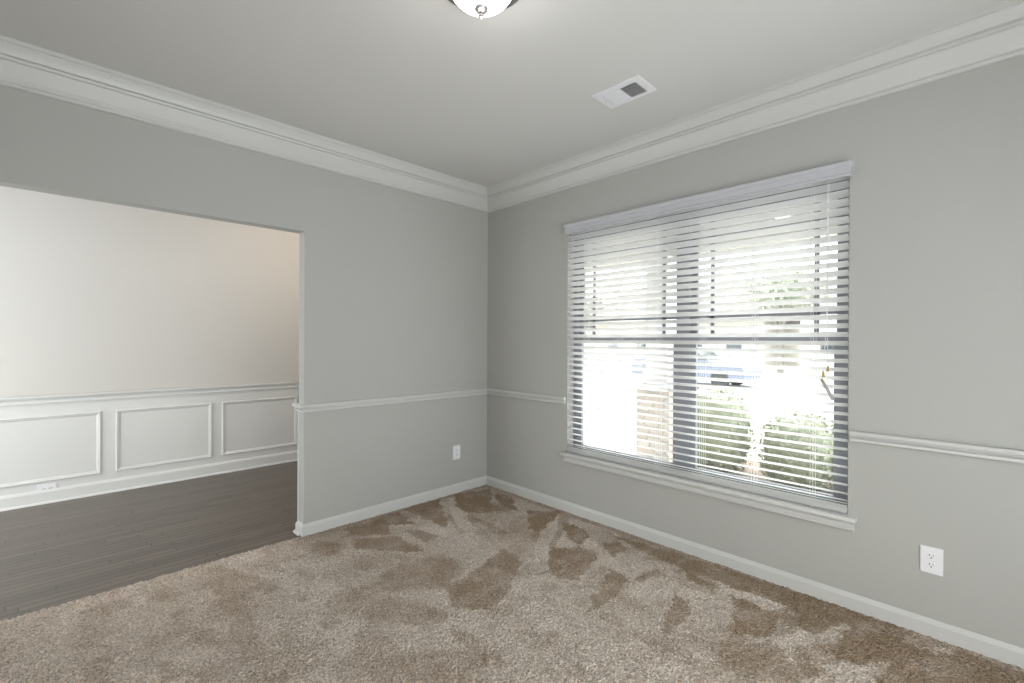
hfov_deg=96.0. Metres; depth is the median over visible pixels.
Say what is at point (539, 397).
trim
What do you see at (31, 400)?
trim
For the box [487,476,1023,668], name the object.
baseboard
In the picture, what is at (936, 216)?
wall
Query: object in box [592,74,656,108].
ceiling vent
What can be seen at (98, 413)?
trim
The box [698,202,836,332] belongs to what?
window pane
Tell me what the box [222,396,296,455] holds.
trim
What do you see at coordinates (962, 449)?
trim
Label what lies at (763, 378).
street
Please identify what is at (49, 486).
wall outlet
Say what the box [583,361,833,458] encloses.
ground
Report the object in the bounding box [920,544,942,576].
wall outlet
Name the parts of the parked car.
cabin glass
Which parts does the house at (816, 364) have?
pane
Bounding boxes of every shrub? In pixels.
[697,387,757,474]
[755,410,833,493]
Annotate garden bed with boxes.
[721,459,832,494]
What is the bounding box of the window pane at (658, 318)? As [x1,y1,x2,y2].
[584,230,676,333]
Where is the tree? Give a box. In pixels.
[736,263,834,372]
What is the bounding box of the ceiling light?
[448,0,517,19]
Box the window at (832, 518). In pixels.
[560,179,856,531]
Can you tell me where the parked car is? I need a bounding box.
[631,347,761,385]
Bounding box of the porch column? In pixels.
[632,256,676,461]
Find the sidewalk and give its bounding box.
[584,380,833,407]
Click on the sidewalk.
(822, 400)
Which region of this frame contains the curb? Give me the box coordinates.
[584,378,830,399]
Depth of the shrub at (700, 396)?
5.66 m
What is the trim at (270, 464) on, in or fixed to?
attached to the wall at (96, 296)
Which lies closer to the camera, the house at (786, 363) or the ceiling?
the ceiling
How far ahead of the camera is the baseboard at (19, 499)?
4.17 m
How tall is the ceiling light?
0.182 m
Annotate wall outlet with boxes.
[37,482,56,490]
[453,445,459,459]
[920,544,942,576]
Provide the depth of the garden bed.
5.87 m
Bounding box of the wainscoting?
[0,387,298,495]
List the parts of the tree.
crown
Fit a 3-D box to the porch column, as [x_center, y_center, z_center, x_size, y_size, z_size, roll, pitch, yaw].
[1.717,0.277,5.310,0.470,2.460,0.470,0,0,-44]
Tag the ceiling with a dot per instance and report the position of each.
(435, 85)
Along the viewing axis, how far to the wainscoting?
4.17 m
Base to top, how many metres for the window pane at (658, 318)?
0.737 m
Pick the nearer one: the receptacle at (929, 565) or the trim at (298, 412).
the receptacle at (929, 565)
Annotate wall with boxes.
[0,85,487,523]
[0,186,299,397]
[487,55,1023,647]
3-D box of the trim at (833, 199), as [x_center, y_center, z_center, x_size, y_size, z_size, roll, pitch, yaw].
[2.325,-1.109,4.720,0.300,0.320,10.000,0,0,-44]
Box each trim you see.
[0,35,487,212]
[0,381,298,406]
[0,411,100,488]
[0,459,297,511]
[116,403,211,470]
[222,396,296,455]
[292,388,486,412]
[297,412,298,519]
[487,0,1023,212]
[487,388,565,403]
[586,199,837,268]
[849,430,1023,463]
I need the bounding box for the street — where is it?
[584,367,833,393]
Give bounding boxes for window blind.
[564,160,853,512]
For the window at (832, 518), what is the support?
in the wall at (936, 216)
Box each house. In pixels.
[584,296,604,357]
[595,284,799,368]
[791,277,836,371]
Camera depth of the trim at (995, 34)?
2.44 m
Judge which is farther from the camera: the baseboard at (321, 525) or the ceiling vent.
the baseboard at (321, 525)
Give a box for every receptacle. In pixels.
[926,553,935,559]
[926,562,935,568]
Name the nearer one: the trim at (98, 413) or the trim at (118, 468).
the trim at (98, 413)
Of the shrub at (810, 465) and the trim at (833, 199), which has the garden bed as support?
the shrub at (810, 465)
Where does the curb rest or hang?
on the ground
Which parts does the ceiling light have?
lamp shade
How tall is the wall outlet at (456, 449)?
0.124 m
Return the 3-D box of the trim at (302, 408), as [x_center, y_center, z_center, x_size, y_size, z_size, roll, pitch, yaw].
[-0.875,0.461,3.770,1.701,0.053,0.162,0,0,-44]
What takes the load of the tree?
on the ground
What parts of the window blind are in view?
ladder cord, ladder cord, ladder cord, ladder cord, rail, ladder cord, ladder cord, lift cord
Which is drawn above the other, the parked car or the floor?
the parked car
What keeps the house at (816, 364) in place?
on the ground
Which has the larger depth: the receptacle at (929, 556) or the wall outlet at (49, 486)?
the wall outlet at (49, 486)
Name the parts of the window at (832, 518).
sash, sash, sill, sash, sash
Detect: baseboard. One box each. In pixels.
[0,450,297,508]
[295,476,486,536]
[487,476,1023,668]
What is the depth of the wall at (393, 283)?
3.37 m
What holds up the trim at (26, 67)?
attached to the wall at (393, 283)
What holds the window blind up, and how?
attached to the window at (832, 518)
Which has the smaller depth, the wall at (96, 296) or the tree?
the wall at (96, 296)
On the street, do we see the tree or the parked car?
the parked car
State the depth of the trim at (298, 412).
3.23 m
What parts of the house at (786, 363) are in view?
pane, pane, pane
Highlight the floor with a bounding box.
[0,461,1023,682]
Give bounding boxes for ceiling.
[0,0,1010,186]

